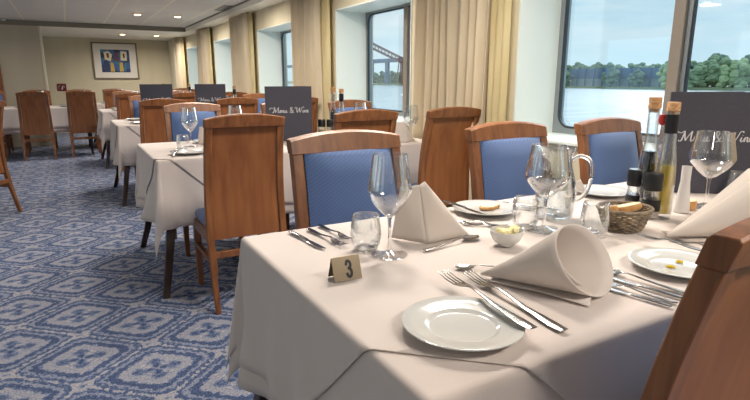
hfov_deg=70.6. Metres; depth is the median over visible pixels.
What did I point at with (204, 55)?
curtain
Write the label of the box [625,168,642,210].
mill
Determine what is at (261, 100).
cushion
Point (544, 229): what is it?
wine glass
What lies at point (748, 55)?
tree
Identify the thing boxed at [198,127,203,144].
napkin
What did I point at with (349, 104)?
dining chair
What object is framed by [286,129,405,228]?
dining chair
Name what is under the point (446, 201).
knife
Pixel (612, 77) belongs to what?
tree
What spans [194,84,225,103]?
menu card
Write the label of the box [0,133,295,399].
floor
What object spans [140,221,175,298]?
dining table
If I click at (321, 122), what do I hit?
mill
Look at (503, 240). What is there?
butter dish
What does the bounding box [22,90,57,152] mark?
dining chair
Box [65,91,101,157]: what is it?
dining chair
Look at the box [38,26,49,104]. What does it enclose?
trim
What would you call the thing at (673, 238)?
fork
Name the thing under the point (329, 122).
mill
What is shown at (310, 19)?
curtain
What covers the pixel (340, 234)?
fork
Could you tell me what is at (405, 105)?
bowl
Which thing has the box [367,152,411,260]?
wine glass
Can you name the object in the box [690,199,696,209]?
bread slice
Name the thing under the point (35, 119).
dining chair
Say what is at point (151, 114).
dining chair
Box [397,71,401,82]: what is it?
tree
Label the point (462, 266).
bowl
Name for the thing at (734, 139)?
bowl
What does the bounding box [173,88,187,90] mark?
dining chair
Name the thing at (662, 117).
tag
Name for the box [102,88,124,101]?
dining chair
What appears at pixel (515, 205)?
fork
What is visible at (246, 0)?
trim
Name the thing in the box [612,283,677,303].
fork
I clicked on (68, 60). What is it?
wall
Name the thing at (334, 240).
fork
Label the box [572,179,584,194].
napkin
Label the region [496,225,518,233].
butter curls
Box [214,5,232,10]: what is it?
ceiling vent
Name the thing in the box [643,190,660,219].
glass jar
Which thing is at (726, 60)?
tree
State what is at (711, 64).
tree
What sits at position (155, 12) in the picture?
ceiling
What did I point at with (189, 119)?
cushion
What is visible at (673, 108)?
oil bottle
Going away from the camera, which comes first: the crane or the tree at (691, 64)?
the tree at (691, 64)
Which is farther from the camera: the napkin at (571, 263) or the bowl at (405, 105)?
the bowl at (405, 105)
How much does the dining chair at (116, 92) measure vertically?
1.010 m
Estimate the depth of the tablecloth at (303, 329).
1.10 m
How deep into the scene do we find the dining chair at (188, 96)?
7.17 m
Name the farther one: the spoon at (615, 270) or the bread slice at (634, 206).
the bread slice at (634, 206)
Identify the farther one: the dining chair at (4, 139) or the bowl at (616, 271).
the dining chair at (4, 139)
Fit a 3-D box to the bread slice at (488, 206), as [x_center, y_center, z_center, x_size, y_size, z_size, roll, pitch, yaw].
[0.379,0.020,1.747,0.049,0.014,0.101,11,17,39]
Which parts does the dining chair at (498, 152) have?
post, rail, post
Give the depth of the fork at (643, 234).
1.33 m
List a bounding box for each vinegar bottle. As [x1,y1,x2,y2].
[329,87,336,129]
[635,97,662,211]
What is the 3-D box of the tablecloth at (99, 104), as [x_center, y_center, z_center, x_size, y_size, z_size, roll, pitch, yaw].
[-4.329,-1.640,10.061,1.913,0.404,1.002,-7,15,-29]
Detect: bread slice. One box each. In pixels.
[479,202,499,210]
[600,205,618,213]
[618,202,641,211]
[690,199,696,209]
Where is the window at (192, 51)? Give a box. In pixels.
[187,46,198,88]
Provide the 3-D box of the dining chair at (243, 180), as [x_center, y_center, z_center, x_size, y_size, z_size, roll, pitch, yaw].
[-0.749,0.025,2.901,0.424,1.010,0.501,-7,15,-29]
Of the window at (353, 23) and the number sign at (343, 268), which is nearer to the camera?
the number sign at (343, 268)
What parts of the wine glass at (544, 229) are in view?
stem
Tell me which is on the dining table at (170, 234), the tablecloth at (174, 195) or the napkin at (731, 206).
the tablecloth at (174, 195)
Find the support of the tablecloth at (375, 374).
on the dining table at (256, 397)
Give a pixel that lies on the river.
(580, 104)
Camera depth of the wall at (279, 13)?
5.07 m
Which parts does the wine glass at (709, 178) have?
stem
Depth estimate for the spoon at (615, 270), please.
1.11 m
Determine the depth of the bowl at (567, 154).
1.47 m
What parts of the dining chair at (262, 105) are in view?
rail, leg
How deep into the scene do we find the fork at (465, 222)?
1.56 m
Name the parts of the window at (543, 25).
sill, frame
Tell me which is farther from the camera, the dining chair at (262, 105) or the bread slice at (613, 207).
the dining chair at (262, 105)
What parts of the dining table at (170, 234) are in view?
leg, leg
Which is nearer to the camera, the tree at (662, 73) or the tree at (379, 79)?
the tree at (662, 73)
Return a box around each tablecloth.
[3,105,71,130]
[3,128,68,134]
[97,103,107,108]
[97,109,120,132]
[97,112,116,151]
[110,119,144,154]
[135,138,421,203]
[136,159,293,258]
[226,182,716,399]
[227,282,564,399]
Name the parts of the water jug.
handle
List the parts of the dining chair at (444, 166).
post, panel, rail, post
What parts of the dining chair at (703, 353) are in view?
post, panel, rail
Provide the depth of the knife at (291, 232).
1.41 m
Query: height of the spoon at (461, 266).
0.009 m
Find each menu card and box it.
[139,84,172,100]
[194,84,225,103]
[264,86,311,140]
[662,91,749,193]
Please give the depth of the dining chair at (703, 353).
0.71 m
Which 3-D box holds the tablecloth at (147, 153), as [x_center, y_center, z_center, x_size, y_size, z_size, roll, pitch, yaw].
[-0.605,-0.194,3.677,1.910,0.406,1.008,-7,15,-29]
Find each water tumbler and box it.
[176,134,189,148]
[350,211,380,252]
[511,195,539,229]
[580,200,610,236]
[725,170,731,187]
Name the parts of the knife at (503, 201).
handle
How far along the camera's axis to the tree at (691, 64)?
379.67 m
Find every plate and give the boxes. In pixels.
[170,148,202,154]
[402,296,525,350]
[453,200,517,215]
[572,184,631,196]
[628,247,698,278]
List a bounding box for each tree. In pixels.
[375,71,384,83]
[390,71,396,83]
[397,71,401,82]
[565,71,572,85]
[567,65,572,85]
[572,62,583,68]
[581,65,590,68]
[590,62,602,67]
[600,67,619,86]
[601,62,614,67]
[627,69,645,86]
[628,63,641,67]
[642,63,663,67]
[656,63,667,87]
[688,64,713,87]
[690,62,699,68]
[692,60,720,86]
[707,53,732,85]
[710,55,730,86]
[716,60,749,87]
[727,54,749,87]
[728,58,749,87]
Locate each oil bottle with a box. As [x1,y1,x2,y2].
[338,89,344,112]
[653,102,681,219]
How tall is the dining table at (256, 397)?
0.742 m
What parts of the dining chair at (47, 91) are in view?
leg, rail, post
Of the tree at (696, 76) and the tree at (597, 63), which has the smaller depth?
the tree at (696, 76)
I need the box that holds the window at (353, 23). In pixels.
[335,0,411,124]
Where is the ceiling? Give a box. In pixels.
[0,0,245,27]
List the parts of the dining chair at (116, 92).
post, rail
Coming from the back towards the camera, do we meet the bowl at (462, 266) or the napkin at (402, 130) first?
the napkin at (402, 130)
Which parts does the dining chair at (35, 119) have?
post, leg, rail, panel, post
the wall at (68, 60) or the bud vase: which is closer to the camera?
the bud vase
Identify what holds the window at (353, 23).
in the wall at (279, 13)
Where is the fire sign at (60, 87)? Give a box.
[57,84,66,90]
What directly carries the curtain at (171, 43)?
attached to the wall at (279, 13)
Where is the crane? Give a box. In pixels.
[373,43,402,83]
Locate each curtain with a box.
[168,39,176,88]
[174,37,186,87]
[196,27,212,83]
[229,12,255,93]
[290,0,330,131]
[412,0,511,207]
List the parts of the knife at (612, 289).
blade, handle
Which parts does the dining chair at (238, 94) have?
rail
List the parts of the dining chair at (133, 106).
post, rail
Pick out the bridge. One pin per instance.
(388, 61)
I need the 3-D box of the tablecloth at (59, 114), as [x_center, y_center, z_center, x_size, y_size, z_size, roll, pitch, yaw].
[-5.557,-1.269,8.430,1.908,0.408,0.998,-7,15,-29]
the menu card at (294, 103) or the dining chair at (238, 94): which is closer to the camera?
the menu card at (294, 103)
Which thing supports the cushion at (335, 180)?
on the dining chair at (330, 170)
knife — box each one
[288,231,325,248]
[443,200,486,214]
[503,201,559,209]
[610,288,671,306]
[613,278,681,298]
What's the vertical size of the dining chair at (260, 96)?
1.010 m
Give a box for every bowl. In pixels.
[181,107,197,130]
[367,152,411,216]
[403,105,418,126]
[455,264,475,268]
[462,235,478,239]
[525,143,570,197]
[613,268,621,273]
[688,130,736,177]
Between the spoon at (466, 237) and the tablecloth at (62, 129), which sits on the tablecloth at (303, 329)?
the spoon at (466, 237)
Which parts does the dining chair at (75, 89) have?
rail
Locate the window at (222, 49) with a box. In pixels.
[214,37,232,91]
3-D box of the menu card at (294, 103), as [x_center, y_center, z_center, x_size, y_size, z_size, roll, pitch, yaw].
[-0.613,-0.612,3.744,0.320,0.375,0.116,-4,13,-15]
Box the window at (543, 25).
[513,0,698,157]
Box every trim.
[0,19,185,31]
[0,68,11,147]
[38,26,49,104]
[40,0,285,40]
[185,0,249,27]
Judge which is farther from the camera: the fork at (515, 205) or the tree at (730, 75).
the tree at (730, 75)
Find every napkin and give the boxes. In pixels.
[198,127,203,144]
[391,181,467,243]
[395,121,413,141]
[480,224,613,306]
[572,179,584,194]
[662,168,749,241]
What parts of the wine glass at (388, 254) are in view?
stem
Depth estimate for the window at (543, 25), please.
3.23 m
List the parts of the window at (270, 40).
frame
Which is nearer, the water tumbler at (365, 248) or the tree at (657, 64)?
the water tumbler at (365, 248)
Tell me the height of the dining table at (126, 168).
0.742 m
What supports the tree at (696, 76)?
on the bank
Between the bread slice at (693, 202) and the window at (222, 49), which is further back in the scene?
the window at (222, 49)
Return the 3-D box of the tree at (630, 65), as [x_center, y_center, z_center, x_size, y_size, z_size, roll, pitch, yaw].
[202.365,-98.114,418.130,16.566,19.356,19.559,2,13,11]
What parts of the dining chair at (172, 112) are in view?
post, leg, rail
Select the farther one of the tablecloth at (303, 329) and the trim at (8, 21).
the trim at (8, 21)
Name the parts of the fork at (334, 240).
handle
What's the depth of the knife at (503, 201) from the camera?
1.79 m
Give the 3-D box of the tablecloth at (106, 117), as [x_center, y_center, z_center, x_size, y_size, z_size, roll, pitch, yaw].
[-3.084,-1.093,7.944,1.926,0.529,1.033,-7,15,-29]
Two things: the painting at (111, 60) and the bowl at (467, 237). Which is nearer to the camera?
the bowl at (467, 237)
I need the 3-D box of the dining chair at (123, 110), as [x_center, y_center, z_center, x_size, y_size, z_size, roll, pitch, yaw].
[-3.243,-0.937,7.150,0.424,1.010,0.501,-7,15,-29]
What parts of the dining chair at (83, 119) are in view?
post, rail, panel, post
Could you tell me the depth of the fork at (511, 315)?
0.95 m
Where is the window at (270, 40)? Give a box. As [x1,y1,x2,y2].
[257,21,290,92]
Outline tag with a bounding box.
[658,114,665,125]
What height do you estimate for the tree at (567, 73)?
12.903 m
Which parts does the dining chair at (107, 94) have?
post, panel, rail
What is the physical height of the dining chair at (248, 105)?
1.010 m
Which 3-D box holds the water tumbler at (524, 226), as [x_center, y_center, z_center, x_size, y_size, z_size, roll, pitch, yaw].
[0.432,0.036,1.522,0.078,0.092,0.078,-7,15,-29]
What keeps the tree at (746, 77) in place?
on the bank
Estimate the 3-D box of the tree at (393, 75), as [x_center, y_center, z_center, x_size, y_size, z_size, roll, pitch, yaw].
[21.672,-158.405,684.749,16.218,16.969,16.151,5,14,22]
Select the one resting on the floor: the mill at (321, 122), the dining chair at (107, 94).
the dining chair at (107, 94)
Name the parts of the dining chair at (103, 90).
rail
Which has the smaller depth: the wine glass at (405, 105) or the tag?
the tag
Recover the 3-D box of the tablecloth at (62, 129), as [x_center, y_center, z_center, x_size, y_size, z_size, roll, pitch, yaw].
[-5.558,-1.202,8.429,1.910,0.531,1.012,-7,15,-29]
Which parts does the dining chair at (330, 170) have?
post, rail, post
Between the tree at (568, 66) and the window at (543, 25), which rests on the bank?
the tree at (568, 66)
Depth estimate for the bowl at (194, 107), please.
3.36 m
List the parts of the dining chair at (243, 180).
leg, seat rail, seat, post, rail, panel, post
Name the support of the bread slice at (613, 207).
in the bread basket
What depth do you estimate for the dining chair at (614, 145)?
2.29 m
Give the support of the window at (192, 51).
in the wall at (279, 13)
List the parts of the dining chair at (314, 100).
panel, rail, post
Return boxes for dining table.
[88,133,93,154]
[101,140,109,168]
[114,166,129,205]
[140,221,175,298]
[253,394,267,399]
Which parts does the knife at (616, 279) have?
blade, handle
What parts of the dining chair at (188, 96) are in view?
rail, panel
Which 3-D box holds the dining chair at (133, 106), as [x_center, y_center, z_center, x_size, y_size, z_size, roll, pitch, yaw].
[-2.468,-0.658,5.920,0.424,1.010,0.501,-7,15,-29]
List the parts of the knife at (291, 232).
handle, blade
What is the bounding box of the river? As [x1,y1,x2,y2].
[288,84,749,133]
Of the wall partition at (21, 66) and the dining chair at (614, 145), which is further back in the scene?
the wall partition at (21, 66)
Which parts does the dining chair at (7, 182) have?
rail, panel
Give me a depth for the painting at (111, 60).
12.25 m
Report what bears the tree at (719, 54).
on the bank
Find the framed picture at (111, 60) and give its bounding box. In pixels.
[90,42,139,78]
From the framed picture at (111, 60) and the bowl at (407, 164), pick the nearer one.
the bowl at (407, 164)
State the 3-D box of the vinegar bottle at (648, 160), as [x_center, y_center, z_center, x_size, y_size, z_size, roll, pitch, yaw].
[0.861,-0.137,1.665,0.056,0.367,0.056,-7,15,-29]
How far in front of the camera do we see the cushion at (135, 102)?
5.92 m
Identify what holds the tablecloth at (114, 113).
on the tablecloth at (106, 117)
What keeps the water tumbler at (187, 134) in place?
on the tablecloth at (147, 153)
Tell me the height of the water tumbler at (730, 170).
0.092 m
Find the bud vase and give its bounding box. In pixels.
[673,165,692,212]
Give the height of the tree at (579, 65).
21.193 m
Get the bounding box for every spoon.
[423,235,478,250]
[455,264,493,268]
[613,268,684,292]
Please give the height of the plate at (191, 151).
0.018 m
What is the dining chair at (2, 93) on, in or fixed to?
on the floor
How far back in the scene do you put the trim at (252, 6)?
10.28 m
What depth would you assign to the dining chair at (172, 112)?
3.81 m
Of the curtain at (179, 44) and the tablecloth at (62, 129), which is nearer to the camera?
the tablecloth at (62, 129)
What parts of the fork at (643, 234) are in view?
handle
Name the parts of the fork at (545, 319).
handle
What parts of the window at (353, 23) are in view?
frame, sill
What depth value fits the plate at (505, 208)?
1.73 m
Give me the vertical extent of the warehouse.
13.600 m
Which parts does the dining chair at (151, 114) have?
post, panel, rail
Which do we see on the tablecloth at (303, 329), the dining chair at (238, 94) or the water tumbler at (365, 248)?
the water tumbler at (365, 248)
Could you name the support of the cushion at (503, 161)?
on the dining chair at (498, 152)
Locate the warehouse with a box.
[568,67,663,86]
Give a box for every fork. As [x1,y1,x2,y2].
[307,228,348,244]
[318,224,350,238]
[438,270,536,328]
[457,220,484,225]
[460,220,508,225]
[462,269,567,330]
[515,205,540,209]
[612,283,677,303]
[636,232,700,250]
[666,237,702,245]
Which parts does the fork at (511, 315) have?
handle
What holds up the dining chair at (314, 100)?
on the floor
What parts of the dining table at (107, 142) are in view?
leg, leg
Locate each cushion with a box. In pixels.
[133,100,140,117]
[170,111,215,141]
[258,98,264,113]
[303,148,396,227]
[334,107,367,112]
[479,137,545,200]
[588,131,638,184]
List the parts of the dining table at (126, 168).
leg, leg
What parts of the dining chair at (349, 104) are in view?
rail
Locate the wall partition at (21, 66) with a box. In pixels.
[0,24,52,146]
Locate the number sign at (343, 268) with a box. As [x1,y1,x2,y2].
[328,254,361,282]
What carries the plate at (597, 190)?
on the tablecloth at (303, 329)
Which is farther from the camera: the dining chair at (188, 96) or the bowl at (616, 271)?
the dining chair at (188, 96)
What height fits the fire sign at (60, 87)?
0.160 m
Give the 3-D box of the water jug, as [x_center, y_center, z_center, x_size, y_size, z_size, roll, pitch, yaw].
[0.571,-0.054,1.619,0.164,0.226,0.121,8,15,30]
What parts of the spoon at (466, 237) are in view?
handle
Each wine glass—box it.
[181,107,197,146]
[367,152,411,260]
[403,105,418,141]
[525,143,570,234]
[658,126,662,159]
[688,130,736,208]
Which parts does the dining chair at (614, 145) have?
post, rail, post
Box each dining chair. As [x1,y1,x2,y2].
[0,91,13,153]
[0,100,22,211]
[3,132,7,158]
[15,91,56,160]
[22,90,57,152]
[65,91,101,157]
[66,89,98,148]
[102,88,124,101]
[104,90,127,108]
[112,91,139,107]
[116,93,139,170]
[128,95,140,179]
[138,98,186,143]
[163,102,243,255]
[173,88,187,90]
[173,92,194,101]
[193,113,286,314]
[216,97,258,115]
[226,92,246,97]
[242,93,264,113]
[260,103,312,230]
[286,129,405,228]
[312,97,317,132]
[328,99,371,114]
[332,109,398,132]
[406,106,480,204]
[464,121,552,200]
[574,117,642,184]
[640,217,749,399]
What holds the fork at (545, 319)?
on the tablecloth at (303, 329)
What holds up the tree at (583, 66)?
on the bank
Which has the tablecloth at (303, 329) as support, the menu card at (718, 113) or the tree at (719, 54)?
the menu card at (718, 113)
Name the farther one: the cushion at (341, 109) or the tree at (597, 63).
the tree at (597, 63)
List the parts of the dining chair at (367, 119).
post, panel, rail, post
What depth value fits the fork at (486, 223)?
1.56 m
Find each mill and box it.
[318,119,325,131]
[326,119,332,130]
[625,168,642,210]
[641,172,663,219]
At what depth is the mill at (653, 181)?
1.61 m
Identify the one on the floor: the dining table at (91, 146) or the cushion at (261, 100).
the dining table at (91, 146)
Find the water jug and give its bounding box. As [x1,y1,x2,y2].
[535,145,593,220]
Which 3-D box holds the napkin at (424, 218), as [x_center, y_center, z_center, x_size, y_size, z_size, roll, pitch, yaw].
[0.146,0.021,1.438,0.194,0.155,0.119,-9,15,-34]
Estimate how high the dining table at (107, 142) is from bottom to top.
0.742 m
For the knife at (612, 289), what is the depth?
1.03 m
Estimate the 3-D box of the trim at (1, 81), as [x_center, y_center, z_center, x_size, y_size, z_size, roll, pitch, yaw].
[-6.597,-1.603,9.142,0.395,1.430,0.040,-7,15,-29]
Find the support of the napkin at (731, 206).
on the tablecloth at (303, 329)
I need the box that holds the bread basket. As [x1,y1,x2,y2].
[596,200,654,232]
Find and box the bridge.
[287,58,402,83]
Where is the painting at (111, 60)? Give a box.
[100,49,130,71]
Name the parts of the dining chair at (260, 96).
rail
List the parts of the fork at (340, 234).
handle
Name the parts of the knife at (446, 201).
handle, blade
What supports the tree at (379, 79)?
on the bank
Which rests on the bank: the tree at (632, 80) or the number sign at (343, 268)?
the tree at (632, 80)
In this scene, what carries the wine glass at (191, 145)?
on the tablecloth at (147, 153)
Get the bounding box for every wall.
[42,37,170,132]
[183,0,662,191]
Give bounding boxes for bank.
[288,81,749,90]
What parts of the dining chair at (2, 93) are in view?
leg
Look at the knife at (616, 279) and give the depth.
1.07 m
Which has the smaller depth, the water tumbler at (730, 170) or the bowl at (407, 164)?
the bowl at (407, 164)
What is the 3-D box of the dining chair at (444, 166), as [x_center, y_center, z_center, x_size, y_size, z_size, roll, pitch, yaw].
[0.383,-0.127,3.574,0.424,1.010,0.501,-7,15,-29]
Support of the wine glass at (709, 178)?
on the tablecloth at (303, 329)
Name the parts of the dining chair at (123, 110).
post, panel, rail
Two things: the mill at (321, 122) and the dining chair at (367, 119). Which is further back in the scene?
the mill at (321, 122)
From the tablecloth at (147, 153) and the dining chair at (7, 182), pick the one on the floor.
the dining chair at (7, 182)
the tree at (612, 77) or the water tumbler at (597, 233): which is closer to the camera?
the water tumbler at (597, 233)
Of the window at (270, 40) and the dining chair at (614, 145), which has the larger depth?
the window at (270, 40)
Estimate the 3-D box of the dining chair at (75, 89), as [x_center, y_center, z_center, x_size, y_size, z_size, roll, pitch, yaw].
[-5.060,-1.392,9.161,0.424,1.010,0.501,-7,15,-29]
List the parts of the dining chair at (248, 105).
rail, panel, post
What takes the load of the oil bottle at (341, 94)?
on the tablecloth at (147, 153)
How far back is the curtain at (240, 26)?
7.60 m
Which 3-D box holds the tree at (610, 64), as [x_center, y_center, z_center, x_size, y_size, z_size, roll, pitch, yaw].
[193.233,-103.104,435.215,18.540,19.398,18.463,-9,16,-35]
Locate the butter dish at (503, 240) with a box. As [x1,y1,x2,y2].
[490,225,523,246]
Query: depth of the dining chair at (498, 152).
2.06 m
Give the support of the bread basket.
on the tablecloth at (303, 329)
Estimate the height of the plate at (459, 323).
0.018 m
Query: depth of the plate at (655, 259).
1.24 m

